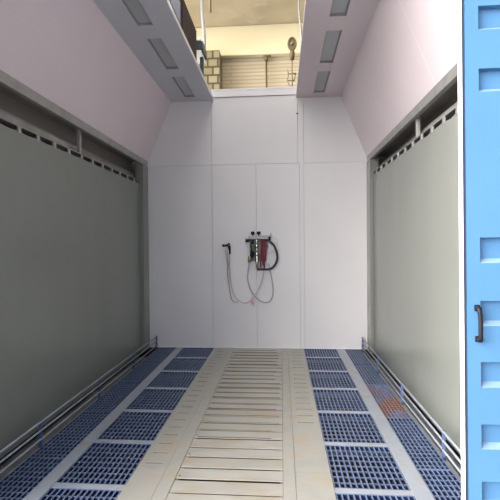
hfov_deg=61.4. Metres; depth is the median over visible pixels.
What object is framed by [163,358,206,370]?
floor grate
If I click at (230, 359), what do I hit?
floor slat
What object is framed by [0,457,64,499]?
floor grating
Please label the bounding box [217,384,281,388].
floor slat
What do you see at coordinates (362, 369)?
floor grating
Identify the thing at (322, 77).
ceiling light
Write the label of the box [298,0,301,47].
hose
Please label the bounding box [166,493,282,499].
floor slat
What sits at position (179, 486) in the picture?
floor slat
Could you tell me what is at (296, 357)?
plate
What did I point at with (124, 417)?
floor grate
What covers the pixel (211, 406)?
floor slat
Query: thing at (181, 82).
ceiling light
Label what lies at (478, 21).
door
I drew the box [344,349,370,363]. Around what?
floor grating
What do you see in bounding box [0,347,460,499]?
floor
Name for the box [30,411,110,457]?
floor grate
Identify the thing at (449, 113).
rail
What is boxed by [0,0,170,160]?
wall
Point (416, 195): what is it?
sheet
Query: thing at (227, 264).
air line
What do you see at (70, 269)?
sheet
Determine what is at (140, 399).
floor grate
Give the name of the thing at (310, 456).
plate
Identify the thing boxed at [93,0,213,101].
ceiling
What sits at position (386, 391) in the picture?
floor grating
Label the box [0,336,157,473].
railing
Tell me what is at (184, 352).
floor grate
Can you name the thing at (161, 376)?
floor grate
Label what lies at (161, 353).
floor grate
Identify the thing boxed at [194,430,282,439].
floor slat
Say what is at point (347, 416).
floor grating
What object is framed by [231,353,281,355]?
floor slat
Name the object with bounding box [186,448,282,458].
floor slat
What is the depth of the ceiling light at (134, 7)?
4.07 m
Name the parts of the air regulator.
plate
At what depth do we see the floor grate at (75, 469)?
3.10 m
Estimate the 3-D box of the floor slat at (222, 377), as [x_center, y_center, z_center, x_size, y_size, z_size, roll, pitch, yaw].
[0.019,1.538,5.071,0.735,0.010,0.130,0,1,4]
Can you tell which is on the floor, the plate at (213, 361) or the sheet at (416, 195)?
the plate at (213, 361)
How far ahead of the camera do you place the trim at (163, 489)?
3.46 m
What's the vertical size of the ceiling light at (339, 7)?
0.126 m
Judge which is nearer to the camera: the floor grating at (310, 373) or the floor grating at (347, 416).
the floor grating at (347, 416)
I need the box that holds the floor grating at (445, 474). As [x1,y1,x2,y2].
[417,469,460,499]
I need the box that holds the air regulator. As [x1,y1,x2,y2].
[245,231,270,267]
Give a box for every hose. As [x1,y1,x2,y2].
[200,0,205,47]
[229,265,263,302]
[247,262,273,302]
[257,239,277,270]
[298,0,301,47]
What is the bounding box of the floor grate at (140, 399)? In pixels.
[126,389,186,409]
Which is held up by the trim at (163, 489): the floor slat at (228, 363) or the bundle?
the floor slat at (228, 363)
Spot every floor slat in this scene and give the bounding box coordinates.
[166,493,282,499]
[170,480,282,496]
[176,468,282,481]
[181,457,282,470]
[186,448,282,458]
[190,439,282,449]
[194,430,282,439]
[198,423,282,431]
[201,416,281,423]
[204,410,281,417]
[207,404,281,410]
[210,398,281,404]
[212,393,281,398]
[214,388,281,393]
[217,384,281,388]
[219,379,281,384]
[221,376,281,379]
[222,372,281,375]
[224,368,281,371]
[226,365,281,368]
[227,362,281,364]
[228,358,281,361]
[230,356,281,358]
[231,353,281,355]
[232,350,281,352]
[234,348,281,350]
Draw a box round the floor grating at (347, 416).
[318,413,384,442]
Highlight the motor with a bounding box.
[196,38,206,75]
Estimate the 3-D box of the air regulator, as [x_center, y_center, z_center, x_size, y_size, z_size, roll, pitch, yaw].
[0.129,0.000,6.457,0.395,0.566,0.102,0,1,4]
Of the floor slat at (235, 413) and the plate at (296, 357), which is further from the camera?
the plate at (296, 357)
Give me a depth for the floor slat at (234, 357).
5.98 m
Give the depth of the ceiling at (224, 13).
8.36 m
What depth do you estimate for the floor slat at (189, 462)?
3.07 m
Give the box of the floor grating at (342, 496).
[336,493,415,499]
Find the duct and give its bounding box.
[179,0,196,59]
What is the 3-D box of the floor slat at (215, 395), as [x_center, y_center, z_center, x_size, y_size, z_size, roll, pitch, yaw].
[-0.027,1.546,4.459,0.735,0.010,0.130,0,1,4]
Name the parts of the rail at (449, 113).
hanger post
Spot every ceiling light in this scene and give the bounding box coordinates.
[122,0,152,25]
[147,38,178,68]
[172,77,194,96]
[313,71,329,92]
[320,30,341,62]
[329,0,349,16]
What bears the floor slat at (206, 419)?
on the trim at (163, 489)
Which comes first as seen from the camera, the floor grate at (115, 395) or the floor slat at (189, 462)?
the floor slat at (189, 462)
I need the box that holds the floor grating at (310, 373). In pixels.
[309,372,355,387]
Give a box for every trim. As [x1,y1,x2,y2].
[0,70,147,166]
[135,164,149,350]
[151,348,296,499]
[366,159,377,352]
[367,63,457,160]
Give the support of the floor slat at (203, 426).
on the trim at (163, 489)
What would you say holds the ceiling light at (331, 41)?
attached to the ceiling at (354, 26)
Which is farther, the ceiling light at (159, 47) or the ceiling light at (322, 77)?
the ceiling light at (322, 77)
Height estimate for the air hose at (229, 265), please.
0.651 m
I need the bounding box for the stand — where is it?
[287,37,296,86]
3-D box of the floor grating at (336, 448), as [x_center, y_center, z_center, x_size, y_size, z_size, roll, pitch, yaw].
[0.821,1.573,3.042,0.489,0.029,0.592,0,1,4]
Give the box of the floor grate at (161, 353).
[144,347,175,360]
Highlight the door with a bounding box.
[457,0,499,499]
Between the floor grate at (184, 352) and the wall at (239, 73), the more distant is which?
the wall at (239, 73)
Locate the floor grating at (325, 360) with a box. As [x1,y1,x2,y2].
[306,358,346,370]
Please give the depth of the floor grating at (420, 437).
3.35 m
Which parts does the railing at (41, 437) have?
post, post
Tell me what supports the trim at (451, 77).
attached to the wall at (449, 97)
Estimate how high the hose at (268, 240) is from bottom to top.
0.493 m
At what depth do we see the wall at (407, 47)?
4.00 m
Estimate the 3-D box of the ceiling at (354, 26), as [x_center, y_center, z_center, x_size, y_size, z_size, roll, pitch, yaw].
[0.876,-2.326,4.198,0.676,0.050,4.440,0,1,4]
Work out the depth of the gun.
6.48 m
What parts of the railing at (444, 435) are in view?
post, post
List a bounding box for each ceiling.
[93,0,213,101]
[184,0,304,27]
[296,0,378,97]
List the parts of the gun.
handle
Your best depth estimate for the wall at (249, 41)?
8.84 m
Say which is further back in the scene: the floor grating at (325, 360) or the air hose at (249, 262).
the air hose at (249, 262)
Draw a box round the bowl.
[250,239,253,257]
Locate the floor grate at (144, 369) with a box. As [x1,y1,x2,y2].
[119,361,162,381]
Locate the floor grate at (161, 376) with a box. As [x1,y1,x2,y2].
[147,372,197,387]
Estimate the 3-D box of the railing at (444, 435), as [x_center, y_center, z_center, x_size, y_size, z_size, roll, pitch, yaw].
[1.534,1.458,4.187,0.026,0.231,4.360,0,1,4]
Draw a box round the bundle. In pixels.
[260,239,266,267]
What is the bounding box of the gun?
[222,243,230,265]
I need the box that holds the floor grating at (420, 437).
[386,418,450,469]
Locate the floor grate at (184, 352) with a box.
[175,348,213,356]
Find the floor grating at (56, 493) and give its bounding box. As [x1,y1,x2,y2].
[40,488,121,499]
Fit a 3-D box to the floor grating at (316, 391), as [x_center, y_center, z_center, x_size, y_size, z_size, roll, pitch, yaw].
[0.917,1.556,4.339,0.489,0.029,0.592,0,1,4]
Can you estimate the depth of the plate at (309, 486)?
2.78 m
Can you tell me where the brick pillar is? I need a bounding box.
[198,50,222,90]
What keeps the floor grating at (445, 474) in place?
on the floor
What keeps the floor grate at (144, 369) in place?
on the floor
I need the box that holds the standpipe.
[264,55,270,87]
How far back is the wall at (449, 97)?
4.36 m
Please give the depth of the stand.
6.47 m
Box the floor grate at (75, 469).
[56,442,151,484]
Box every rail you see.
[0,108,139,180]
[373,101,457,172]
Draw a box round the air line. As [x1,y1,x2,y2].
[227,264,237,302]
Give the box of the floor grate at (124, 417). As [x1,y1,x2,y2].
[98,411,171,440]
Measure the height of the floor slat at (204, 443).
0.006 m
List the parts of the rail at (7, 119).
hanger post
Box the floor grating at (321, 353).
[304,349,339,356]
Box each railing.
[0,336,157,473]
[361,337,460,473]
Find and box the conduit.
[209,0,211,12]
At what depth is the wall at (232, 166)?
6.50 m
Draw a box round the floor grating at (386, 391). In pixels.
[367,386,411,417]
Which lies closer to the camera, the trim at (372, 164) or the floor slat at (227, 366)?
the floor slat at (227, 366)
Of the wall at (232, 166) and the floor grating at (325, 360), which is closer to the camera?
the floor grating at (325, 360)
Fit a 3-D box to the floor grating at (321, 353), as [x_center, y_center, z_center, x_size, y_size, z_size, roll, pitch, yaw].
[1.056,1.533,6.216,0.489,0.029,0.456,0,1,4]
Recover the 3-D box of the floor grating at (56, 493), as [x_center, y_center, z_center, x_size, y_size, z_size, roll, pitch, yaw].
[-1.104,1.595,2.475,0.483,0.029,0.608,0,1,4]
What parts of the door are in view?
handle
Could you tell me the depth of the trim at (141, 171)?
6.41 m
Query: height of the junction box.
0.260 m
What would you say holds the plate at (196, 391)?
on the floor
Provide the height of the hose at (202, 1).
1.479 m
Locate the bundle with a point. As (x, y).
(263, 250)
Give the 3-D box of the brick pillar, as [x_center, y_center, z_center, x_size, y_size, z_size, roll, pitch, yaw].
[-0.831,-1.299,8.905,0.485,5.620,0.430,0,1,4]
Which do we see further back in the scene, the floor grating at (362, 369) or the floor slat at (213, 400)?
the floor grating at (362, 369)
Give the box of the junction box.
[169,0,179,22]
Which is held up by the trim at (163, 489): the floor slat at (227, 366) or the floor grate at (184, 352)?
the floor slat at (227, 366)
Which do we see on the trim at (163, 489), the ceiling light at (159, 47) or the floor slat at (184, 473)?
the floor slat at (184, 473)
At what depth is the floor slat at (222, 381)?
4.91 m
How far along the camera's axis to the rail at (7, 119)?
4.20 m
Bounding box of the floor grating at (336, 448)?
[325,445,410,490]
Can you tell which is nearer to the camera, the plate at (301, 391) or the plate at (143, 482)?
the plate at (143, 482)
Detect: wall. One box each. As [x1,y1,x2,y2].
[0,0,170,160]
[0,85,135,171]
[132,86,383,349]
[195,23,302,58]
[222,56,299,88]
[341,0,457,155]
[376,80,457,160]
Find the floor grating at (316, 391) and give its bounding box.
[313,389,368,410]
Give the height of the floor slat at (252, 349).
0.007 m
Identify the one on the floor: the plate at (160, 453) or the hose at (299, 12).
the plate at (160, 453)
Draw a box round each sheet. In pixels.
[0,123,140,457]
[373,114,460,454]
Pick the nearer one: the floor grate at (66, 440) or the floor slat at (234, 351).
the floor grate at (66, 440)
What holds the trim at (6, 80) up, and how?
attached to the wall at (11, 102)
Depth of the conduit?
7.20 m
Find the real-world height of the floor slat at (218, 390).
0.007 m
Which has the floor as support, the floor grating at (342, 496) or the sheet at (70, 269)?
the floor grating at (342, 496)
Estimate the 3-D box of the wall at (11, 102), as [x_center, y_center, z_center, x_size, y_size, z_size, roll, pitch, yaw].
[-1.935,0.095,4.472,0.258,2.975,4.510,0,1,4]
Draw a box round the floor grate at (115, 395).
[84,382,141,411]
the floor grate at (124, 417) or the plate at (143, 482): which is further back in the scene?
the floor grate at (124, 417)
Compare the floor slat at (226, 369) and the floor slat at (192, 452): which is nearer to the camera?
the floor slat at (192, 452)
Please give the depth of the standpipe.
8.89 m
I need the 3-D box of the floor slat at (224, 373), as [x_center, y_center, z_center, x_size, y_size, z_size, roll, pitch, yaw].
[0.030,1.537,5.221,0.735,0.008,0.136,0,1,4]
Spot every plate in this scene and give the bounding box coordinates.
[116,467,166,499]
[138,408,196,467]
[176,369,216,408]
[201,348,227,368]
[288,348,307,370]
[289,370,316,410]
[291,411,330,472]
[295,472,335,499]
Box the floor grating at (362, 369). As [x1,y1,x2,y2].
[353,363,386,385]

